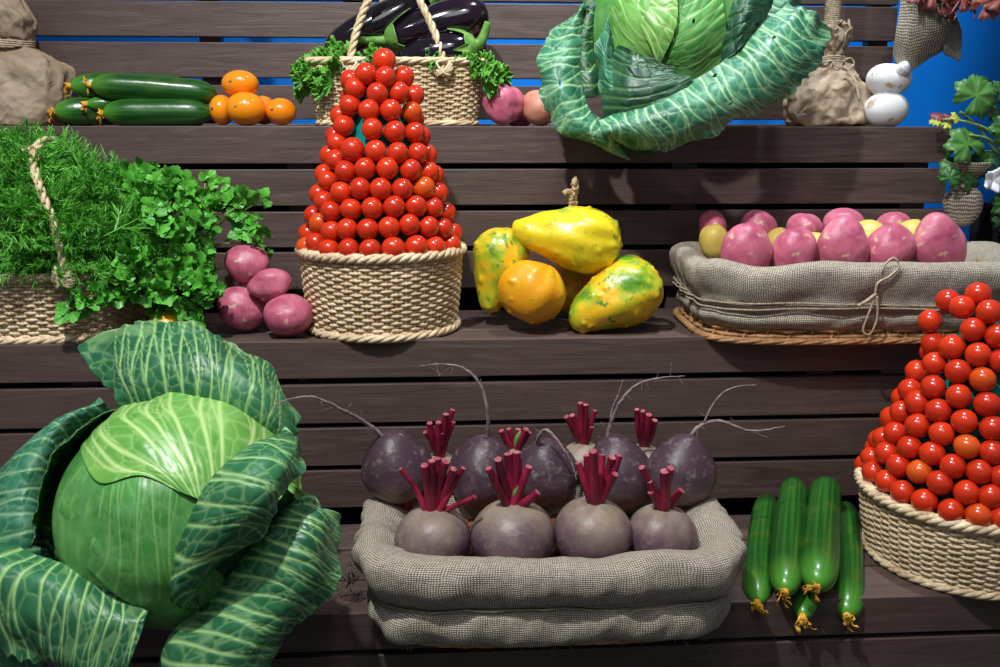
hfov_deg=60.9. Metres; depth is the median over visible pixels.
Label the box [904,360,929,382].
cherry tomato
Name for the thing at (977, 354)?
cherry tomato
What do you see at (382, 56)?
cherry tomato
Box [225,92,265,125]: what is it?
tomato
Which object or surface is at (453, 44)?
eggplant
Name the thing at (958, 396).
cherry tomato
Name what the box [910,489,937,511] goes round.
cherry tomato
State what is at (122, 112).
cucumber
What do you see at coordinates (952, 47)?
wrap
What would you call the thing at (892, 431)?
cherry tomato
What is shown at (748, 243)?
potato
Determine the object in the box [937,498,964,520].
cherry tomato
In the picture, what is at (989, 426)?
cherry tomato
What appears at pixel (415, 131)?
cherry tomato
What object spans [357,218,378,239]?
cherry tomato
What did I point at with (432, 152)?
cherry tomato
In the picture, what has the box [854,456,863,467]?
cherry tomato
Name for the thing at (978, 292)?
cherry tomato
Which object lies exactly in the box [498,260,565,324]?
squash
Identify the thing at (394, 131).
cherry tomato
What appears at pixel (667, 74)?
cabbage
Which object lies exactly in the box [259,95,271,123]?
tomato
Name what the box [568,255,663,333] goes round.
squash
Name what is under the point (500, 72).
lettuce
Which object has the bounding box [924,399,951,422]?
cherry tomato
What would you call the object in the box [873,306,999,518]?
cone
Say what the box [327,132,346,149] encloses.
cherry tomato
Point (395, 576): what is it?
liner
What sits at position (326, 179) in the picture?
cherry tomato
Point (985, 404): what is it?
cherry tomato
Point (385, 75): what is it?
cherry tomato
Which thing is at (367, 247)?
cherry tomato
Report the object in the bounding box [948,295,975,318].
cherry tomato
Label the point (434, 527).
beetroot
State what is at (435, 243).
cherry tomato
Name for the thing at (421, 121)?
cherry tomato
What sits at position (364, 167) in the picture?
cherry tomato
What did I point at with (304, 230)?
cherry tomato
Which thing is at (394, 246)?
cherry tomato
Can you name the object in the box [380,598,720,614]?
twine
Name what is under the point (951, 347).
cherry tomato
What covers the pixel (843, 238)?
potato
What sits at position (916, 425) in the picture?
cherry tomato
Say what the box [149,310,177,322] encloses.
squash
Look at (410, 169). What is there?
cherry tomato
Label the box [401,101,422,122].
cherry tomato
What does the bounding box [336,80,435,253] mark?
cone
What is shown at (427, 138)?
cherry tomato
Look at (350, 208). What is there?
cherry tomato
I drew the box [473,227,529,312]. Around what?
squash
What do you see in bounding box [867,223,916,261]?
potato
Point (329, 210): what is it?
cherry tomato
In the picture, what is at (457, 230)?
cherry tomato
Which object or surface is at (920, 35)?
wrap
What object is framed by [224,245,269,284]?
potato
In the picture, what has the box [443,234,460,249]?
cherry tomato
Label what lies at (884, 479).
cherry tomato
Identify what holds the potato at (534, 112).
on the display stand
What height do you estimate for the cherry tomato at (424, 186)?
0.038 m
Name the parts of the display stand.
panel, panel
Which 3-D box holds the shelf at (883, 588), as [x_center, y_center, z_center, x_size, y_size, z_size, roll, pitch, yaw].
[-0.119,0.371,1.346,3.100,0.020,0.288,-1,13,-3]
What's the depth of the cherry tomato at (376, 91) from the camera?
1.38 m
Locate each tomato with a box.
[209,95,231,124]
[221,70,258,95]
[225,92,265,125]
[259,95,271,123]
[266,98,296,124]
[296,236,306,249]
[298,223,312,237]
[303,205,319,223]
[305,232,323,250]
[308,213,326,233]
[309,184,329,201]
[313,190,333,210]
[314,164,333,180]
[317,170,338,190]
[318,239,338,253]
[319,145,329,163]
[320,200,341,221]
[320,221,340,241]
[325,126,334,140]
[325,149,344,170]
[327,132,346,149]
[330,105,350,122]
[330,181,351,202]
[333,115,354,136]
[334,160,355,181]
[336,218,356,238]
[338,238,358,255]
[339,95,360,115]
[340,69,354,89]
[340,89,346,98]
[340,137,364,161]
[340,198,361,219]
[345,77,366,98]
[349,177,369,199]
[354,62,375,84]
[354,157,375,179]
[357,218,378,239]
[358,99,379,120]
[359,238,380,255]
[361,118,382,139]
[361,197,382,219]
[365,140,386,161]
[366,82,387,104]
[369,177,391,200]
[372,48,395,69]
[375,66,395,87]
[376,157,398,179]
[378,216,399,238]
[380,99,401,121]
[381,237,405,255]
[383,120,405,142]
[383,195,404,217]
[387,142,408,163]
[388,81,409,103]
[392,178,412,199]
[394,66,414,85]
[399,159,421,181]
[399,214,419,235]
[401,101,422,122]
[404,113,424,125]
[405,122,424,143]
[405,195,426,217]
[405,235,428,253]
[406,85,424,104]
[408,142,427,163]
[412,176,434,198]
[418,216,438,238]
[420,126,430,144]
[420,161,438,180]
[425,144,437,162]
[425,197,443,217]
[427,236,445,251]
[432,182,448,201]
[434,165,443,182]
[436,218,452,238]
[438,202,455,220]
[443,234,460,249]
[452,223,462,238]
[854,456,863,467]
[860,447,881,463]
[861,461,884,483]
[867,430,875,446]
[872,427,884,445]
[874,441,897,464]
[875,469,899,492]
[879,406,894,425]
[883,422,907,444]
[886,453,910,476]
[889,400,911,423]
[890,480,914,503]
[891,388,903,402]
[896,435,921,458]
[897,378,919,399]
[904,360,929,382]
[904,390,930,413]
[904,413,931,437]
[906,459,932,483]
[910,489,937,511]
[917,309,942,332]
[918,441,945,465]
[919,347,927,358]
[920,332,943,352]
[920,375,945,398]
[922,352,947,374]
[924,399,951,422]
[926,470,952,494]
[928,422,954,445]
[935,289,959,312]
[937,335,966,359]
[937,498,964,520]
[939,454,965,478]
[944,359,971,383]
[945,384,971,408]
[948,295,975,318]
[950,409,977,433]
[952,480,979,504]
[953,434,980,458]
[959,317,986,341]
[964,282,991,305]
[964,503,992,526]
[965,342,991,366]
[965,459,992,484]
[969,367,996,391]
[973,392,999,416]
[975,299,999,323]
[978,416,999,439]
[978,484,999,508]
[979,440,999,464]
[984,324,999,348]
[988,349,999,372]
[990,464,999,486]
[991,507,999,527]
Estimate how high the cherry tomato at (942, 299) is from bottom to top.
0.036 m
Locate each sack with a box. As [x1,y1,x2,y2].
[0,0,78,125]
[782,0,872,126]
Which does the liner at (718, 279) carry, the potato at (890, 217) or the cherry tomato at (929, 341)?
the potato at (890, 217)
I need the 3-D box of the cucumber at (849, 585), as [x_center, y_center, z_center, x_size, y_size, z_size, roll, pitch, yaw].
[0.556,0.361,1.359,0.051,0.077,0.331,5,14,20]
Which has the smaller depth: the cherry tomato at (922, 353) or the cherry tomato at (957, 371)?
the cherry tomato at (957, 371)
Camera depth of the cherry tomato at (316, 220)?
1.40 m
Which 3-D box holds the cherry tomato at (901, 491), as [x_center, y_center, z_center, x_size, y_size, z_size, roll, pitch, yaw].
[0.602,0.237,1.271,0.035,0.036,0.036,5,14,20]
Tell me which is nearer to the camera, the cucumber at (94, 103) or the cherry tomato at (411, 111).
the cherry tomato at (411, 111)
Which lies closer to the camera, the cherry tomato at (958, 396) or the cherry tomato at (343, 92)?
the cherry tomato at (958, 396)
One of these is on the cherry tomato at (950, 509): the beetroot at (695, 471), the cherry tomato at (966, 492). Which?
the cherry tomato at (966, 492)
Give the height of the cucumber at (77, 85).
0.052 m
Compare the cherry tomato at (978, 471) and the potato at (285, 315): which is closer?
the cherry tomato at (978, 471)
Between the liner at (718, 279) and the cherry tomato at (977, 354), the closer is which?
the cherry tomato at (977, 354)
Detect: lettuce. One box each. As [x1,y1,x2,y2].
[289,35,356,105]
[452,49,513,99]
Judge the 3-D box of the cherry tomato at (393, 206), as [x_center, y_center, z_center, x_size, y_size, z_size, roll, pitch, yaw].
[-0.172,-0.206,1.383,0.037,0.037,0.036,7,14,28]
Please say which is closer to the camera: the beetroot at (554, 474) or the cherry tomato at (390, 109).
the beetroot at (554, 474)
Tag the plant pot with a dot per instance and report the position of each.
(964, 208)
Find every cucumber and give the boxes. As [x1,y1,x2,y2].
[47,97,115,125]
[63,73,179,97]
[78,96,114,112]
[83,73,216,103]
[96,99,210,125]
[742,493,776,614]
[769,476,806,607]
[792,582,818,633]
[801,476,841,602]
[834,501,865,631]
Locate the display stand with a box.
[0,0,999,666]
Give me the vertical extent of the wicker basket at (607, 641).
0.107 m
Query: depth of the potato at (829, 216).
1.61 m
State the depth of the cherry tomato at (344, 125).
1.40 m
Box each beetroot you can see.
[272,393,431,503]
[395,457,476,555]
[398,501,413,510]
[421,360,509,508]
[423,408,455,494]
[470,450,554,557]
[499,427,530,452]
[521,427,578,506]
[554,449,632,557]
[564,402,596,484]
[583,365,681,510]
[630,465,697,550]
[634,408,657,458]
[649,385,784,505]
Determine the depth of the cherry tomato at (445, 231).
1.43 m
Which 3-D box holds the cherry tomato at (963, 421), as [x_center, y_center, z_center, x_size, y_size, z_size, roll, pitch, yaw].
[0.670,0.127,1.227,0.036,0.036,0.036,4,14,19]
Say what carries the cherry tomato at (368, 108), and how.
on the cherry tomato at (372, 128)
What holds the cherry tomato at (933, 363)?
attached to the cone at (949, 449)
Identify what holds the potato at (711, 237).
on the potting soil
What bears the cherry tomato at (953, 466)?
on the cherry tomato at (937, 482)
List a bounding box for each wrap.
[893,0,950,70]
[943,15,961,61]
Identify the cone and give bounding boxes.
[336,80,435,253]
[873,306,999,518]
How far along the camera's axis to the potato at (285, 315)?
1.42 m
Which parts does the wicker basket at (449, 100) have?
handle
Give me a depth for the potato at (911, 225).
1.55 m
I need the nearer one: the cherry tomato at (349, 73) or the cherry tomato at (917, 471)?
the cherry tomato at (917, 471)
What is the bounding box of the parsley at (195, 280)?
[53,156,273,327]
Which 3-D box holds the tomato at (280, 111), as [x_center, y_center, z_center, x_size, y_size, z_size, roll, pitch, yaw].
[-0.419,-0.424,1.625,0.058,0.051,0.053,-1,13,-3]
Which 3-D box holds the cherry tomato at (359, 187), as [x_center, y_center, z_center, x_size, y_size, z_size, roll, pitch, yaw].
[-0.228,-0.236,1.381,0.036,0.037,0.035,6,14,26]
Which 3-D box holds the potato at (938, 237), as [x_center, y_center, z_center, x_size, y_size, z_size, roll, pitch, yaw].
[0.757,-0.152,1.468,0.096,0.114,0.067,1,13,4]
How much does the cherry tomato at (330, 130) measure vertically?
0.035 m
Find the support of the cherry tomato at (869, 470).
on the wicker basket at (961, 558)
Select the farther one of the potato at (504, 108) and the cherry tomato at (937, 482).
the potato at (504, 108)
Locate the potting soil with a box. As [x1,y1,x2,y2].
[464,513,632,556]
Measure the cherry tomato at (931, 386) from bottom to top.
0.037 m
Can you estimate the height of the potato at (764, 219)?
0.069 m
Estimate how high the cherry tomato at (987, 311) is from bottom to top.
0.036 m
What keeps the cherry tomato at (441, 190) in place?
attached to the cone at (357, 133)
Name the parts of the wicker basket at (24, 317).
handle, handle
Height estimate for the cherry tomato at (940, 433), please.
0.036 m
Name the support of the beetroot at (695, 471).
on the liner at (395, 576)
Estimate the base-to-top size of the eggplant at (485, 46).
0.066 m
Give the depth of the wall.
2.42 m
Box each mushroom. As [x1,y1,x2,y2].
[864,92,908,126]
[866,61,911,93]
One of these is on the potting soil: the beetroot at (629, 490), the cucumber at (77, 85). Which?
the beetroot at (629, 490)
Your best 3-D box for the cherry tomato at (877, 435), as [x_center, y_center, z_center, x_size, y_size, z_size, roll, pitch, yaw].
[0.612,0.167,1.356,0.034,0.035,0.035,5,14,20]
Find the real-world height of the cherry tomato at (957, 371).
0.036 m
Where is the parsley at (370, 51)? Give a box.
[357,42,381,62]
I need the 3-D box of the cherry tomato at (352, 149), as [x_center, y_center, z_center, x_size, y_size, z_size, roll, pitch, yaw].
[-0.242,-0.301,1.392,0.041,0.040,0.039,6,14,23]
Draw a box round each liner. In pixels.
[337,484,746,652]
[669,241,999,339]
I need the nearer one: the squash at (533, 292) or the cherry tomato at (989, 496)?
the cherry tomato at (989, 496)
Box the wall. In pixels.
[36,0,999,240]
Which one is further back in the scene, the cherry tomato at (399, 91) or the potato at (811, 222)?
the potato at (811, 222)
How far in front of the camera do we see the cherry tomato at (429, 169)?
1.43 m
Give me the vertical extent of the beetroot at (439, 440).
0.155 m
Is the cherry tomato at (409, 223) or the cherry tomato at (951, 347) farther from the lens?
the cherry tomato at (409, 223)
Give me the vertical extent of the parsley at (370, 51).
0.070 m
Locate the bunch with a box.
[0,117,219,309]
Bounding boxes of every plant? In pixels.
[906,0,999,20]
[929,74,999,243]
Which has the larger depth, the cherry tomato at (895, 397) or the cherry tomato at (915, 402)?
the cherry tomato at (895, 397)
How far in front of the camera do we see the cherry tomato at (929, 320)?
1.30 m
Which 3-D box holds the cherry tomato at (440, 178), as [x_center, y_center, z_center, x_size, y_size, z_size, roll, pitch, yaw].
[-0.115,-0.275,1.479,0.036,0.036,0.035,6,14,24]
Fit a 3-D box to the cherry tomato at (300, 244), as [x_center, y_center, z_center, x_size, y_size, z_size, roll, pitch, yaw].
[-0.328,-0.147,1.446,0.036,0.036,0.036,6,14,25]
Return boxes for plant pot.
[942,162,992,226]
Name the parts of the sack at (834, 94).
twine bound stem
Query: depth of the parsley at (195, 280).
1.39 m
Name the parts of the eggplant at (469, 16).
stem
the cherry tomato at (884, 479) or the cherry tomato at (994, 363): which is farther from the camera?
the cherry tomato at (884, 479)
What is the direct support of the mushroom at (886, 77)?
on the mushroom at (883, 109)
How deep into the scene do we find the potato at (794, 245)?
1.43 m
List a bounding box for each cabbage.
[0,320,342,666]
[536,0,830,159]
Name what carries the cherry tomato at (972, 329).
attached to the cone at (949, 449)
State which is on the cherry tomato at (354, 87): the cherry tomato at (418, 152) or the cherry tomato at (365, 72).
the cherry tomato at (365, 72)
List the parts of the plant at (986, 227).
stem, pot, white flower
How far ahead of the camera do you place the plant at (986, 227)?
1.61 m
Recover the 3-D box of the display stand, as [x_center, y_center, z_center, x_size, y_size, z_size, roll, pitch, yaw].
[-0.134,-0.038,1.522,3.100,1.900,0.815,-1,13,-3]
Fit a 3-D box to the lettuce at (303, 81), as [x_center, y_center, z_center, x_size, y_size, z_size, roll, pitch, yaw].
[-0.338,-0.502,1.621,0.122,0.134,0.117,2,13,11]
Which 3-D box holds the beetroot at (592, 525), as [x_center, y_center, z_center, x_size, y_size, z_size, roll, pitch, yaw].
[0.127,0.234,1.148,0.108,0.183,0.107,-1,13,-3]
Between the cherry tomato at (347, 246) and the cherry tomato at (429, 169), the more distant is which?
the cherry tomato at (429, 169)
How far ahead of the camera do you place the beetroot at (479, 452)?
1.25 m
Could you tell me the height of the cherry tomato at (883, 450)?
0.036 m
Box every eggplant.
[325,0,438,55]
[359,0,488,52]
[397,21,490,57]
[475,36,487,58]
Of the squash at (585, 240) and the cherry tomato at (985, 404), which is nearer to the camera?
the cherry tomato at (985, 404)
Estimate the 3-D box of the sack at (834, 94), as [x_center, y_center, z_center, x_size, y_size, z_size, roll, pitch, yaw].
[0.668,-0.595,1.701,0.172,0.355,0.139,6,14,26]
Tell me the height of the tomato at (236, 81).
0.051 m
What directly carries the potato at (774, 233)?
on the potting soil
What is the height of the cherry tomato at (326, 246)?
0.036 m
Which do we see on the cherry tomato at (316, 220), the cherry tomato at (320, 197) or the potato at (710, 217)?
the cherry tomato at (320, 197)
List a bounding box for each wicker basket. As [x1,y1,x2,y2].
[0,136,146,344]
[294,241,466,343]
[304,0,487,125]
[418,639,666,648]
[673,258,979,344]
[854,464,999,600]
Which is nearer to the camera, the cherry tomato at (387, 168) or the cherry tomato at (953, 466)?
the cherry tomato at (953, 466)
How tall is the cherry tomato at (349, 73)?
0.036 m
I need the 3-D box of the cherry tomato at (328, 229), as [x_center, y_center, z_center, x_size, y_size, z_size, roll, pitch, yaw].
[-0.276,-0.167,1.393,0.036,0.036,0.035,4,13,18]
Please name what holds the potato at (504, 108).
on the display stand
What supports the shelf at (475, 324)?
attached to the display stand
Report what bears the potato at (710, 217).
on the liner at (718, 279)
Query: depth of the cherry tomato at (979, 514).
1.19 m
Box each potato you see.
[217,286,264,329]
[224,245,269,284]
[247,268,291,298]
[263,294,313,336]
[482,84,524,124]
[509,95,530,125]
[523,90,550,125]
[699,210,726,231]
[699,224,727,258]
[720,222,772,266]
[740,210,777,233]
[768,227,785,244]
[771,227,816,266]
[785,213,823,232]
[812,232,820,260]
[814,215,868,261]
[822,208,864,227]
[859,219,882,237]
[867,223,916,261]
[877,212,910,224]
[901,219,920,234]
[912,212,966,262]
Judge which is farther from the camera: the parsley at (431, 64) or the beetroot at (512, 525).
the parsley at (431, 64)
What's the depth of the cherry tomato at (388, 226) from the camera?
1.36 m
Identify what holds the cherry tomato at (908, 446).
on the cherry tomato at (896, 464)
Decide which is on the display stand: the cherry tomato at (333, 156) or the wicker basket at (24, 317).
the wicker basket at (24, 317)
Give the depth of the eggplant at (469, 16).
1.63 m
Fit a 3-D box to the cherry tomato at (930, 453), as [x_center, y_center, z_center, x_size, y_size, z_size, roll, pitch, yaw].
[0.635,0.176,1.248,0.036,0.035,0.037,3,13,13]
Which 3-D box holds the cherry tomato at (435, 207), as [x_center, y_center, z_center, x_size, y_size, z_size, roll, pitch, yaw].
[-0.113,-0.211,1.430,0.036,0.036,0.035,5,14,21]
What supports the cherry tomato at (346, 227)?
on the cherry tomato at (347, 246)
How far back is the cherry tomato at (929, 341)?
1.31 m
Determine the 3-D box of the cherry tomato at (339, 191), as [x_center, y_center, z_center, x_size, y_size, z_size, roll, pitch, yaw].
[-0.260,-0.231,1.393,0.036,0.036,0.036,3,13,14]
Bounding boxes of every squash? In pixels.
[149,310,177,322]
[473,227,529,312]
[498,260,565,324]
[511,176,622,273]
[555,265,595,313]
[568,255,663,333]
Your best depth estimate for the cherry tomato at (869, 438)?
1.39 m
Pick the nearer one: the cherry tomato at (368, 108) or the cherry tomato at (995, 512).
the cherry tomato at (995, 512)
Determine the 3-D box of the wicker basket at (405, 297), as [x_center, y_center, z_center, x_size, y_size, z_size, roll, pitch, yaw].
[-0.208,-0.085,1.514,0.301,0.151,0.301,6,14,25]
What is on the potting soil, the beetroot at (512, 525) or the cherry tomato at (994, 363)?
the beetroot at (512, 525)
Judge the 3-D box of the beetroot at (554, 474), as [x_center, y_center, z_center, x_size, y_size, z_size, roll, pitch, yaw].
[0.070,0.198,1.293,0.103,0.140,0.119,-2,13,-7]
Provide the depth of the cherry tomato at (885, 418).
1.36 m
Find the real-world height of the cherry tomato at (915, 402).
0.039 m
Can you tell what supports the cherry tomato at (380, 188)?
on the cherry tomato at (371, 207)
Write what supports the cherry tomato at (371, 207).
on the cherry tomato at (367, 228)
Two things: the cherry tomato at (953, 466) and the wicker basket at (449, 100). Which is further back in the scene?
the wicker basket at (449, 100)
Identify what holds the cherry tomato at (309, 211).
on the cherry tomato at (304, 230)
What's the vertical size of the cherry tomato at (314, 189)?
0.035 m
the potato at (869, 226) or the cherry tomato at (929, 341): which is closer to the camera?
the cherry tomato at (929, 341)
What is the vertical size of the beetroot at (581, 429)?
0.151 m
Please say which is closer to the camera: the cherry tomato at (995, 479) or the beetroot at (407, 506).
the cherry tomato at (995, 479)
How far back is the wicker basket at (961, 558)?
1.24 m
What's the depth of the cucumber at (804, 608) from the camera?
1.22 m
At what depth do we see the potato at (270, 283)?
1.44 m
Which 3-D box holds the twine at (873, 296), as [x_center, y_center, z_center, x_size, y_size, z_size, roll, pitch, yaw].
[0.639,-0.095,1.533,0.638,0.129,0.349,-1,13,-3]
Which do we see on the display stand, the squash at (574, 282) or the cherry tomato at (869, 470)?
the squash at (574, 282)
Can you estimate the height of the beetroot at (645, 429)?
0.139 m
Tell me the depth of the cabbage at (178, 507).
1.04 m
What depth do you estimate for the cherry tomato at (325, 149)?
1.44 m
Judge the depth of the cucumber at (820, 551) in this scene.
1.26 m
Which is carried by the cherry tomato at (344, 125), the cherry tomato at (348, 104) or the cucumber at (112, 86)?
the cherry tomato at (348, 104)
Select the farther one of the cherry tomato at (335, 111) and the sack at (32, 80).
the sack at (32, 80)
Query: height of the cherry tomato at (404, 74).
0.036 m
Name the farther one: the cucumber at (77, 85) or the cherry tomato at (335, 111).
the cucumber at (77, 85)
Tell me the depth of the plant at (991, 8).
1.60 m
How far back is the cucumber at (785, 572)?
1.28 m
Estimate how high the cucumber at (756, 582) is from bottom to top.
0.073 m
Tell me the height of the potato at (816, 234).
0.063 m
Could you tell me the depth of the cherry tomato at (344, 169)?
1.38 m
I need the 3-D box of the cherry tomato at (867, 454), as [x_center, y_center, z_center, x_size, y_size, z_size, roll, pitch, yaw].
[0.602,0.201,1.375,0.036,0.034,0.036,5,14,22]
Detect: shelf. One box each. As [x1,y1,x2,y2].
[144,308,693,339]
[322,512,929,606]
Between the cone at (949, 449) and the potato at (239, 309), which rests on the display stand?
the potato at (239, 309)
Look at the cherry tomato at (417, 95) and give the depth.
1.43 m
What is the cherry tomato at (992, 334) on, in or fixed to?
on the cherry tomato at (994, 363)
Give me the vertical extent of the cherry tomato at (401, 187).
0.036 m
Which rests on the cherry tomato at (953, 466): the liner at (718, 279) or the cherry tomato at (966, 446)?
the cherry tomato at (966, 446)
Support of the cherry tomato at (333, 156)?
on the cherry tomato at (326, 179)
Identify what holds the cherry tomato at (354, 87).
on the cherry tomato at (348, 104)
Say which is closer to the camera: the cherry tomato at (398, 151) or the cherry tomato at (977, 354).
the cherry tomato at (977, 354)
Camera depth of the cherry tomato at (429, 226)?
1.40 m
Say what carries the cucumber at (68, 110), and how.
on the display stand
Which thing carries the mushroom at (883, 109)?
on the display stand
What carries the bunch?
in the wicker basket at (24, 317)
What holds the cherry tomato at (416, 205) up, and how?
on the cherry tomato at (409, 223)
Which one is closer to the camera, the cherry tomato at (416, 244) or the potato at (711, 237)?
the cherry tomato at (416, 244)
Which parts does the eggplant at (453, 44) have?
stem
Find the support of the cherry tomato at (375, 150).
attached to the cone at (357, 133)
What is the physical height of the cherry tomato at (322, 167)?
0.036 m
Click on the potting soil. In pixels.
(553, 517)
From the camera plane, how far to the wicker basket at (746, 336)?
1.42 m
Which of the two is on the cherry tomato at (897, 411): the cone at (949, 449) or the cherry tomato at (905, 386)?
the cherry tomato at (905, 386)
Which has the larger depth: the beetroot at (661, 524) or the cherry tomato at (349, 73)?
the cherry tomato at (349, 73)
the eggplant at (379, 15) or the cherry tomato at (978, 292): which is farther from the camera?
the eggplant at (379, 15)
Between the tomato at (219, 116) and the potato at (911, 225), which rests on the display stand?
the tomato at (219, 116)
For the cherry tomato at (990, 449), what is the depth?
1.20 m
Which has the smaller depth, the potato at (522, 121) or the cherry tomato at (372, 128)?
the cherry tomato at (372, 128)
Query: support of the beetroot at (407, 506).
in the liner at (395, 576)
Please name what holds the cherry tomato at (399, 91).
attached to the cone at (357, 133)
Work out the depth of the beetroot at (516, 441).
1.33 m
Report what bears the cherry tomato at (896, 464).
on the cherry tomato at (884, 479)
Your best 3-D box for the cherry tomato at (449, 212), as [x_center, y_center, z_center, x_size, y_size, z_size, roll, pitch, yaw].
[-0.095,-0.213,1.495,0.035,0.036,0.036,6,14,25]
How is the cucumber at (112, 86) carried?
on the cucumber at (122, 112)
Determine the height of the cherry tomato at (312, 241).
0.036 m
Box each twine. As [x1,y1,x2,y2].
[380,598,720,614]
[673,257,939,335]
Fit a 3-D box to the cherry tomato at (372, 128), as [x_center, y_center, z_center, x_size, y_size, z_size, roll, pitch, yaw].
[-0.208,-0.334,1.388,0.035,0.036,0.036,4,13,18]
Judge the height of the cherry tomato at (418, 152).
0.036 m
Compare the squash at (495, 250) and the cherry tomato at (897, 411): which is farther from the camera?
the squash at (495, 250)
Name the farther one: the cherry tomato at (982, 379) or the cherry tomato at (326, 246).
the cherry tomato at (326, 246)
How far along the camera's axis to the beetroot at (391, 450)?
1.23 m
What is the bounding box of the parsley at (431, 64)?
[425,44,440,72]

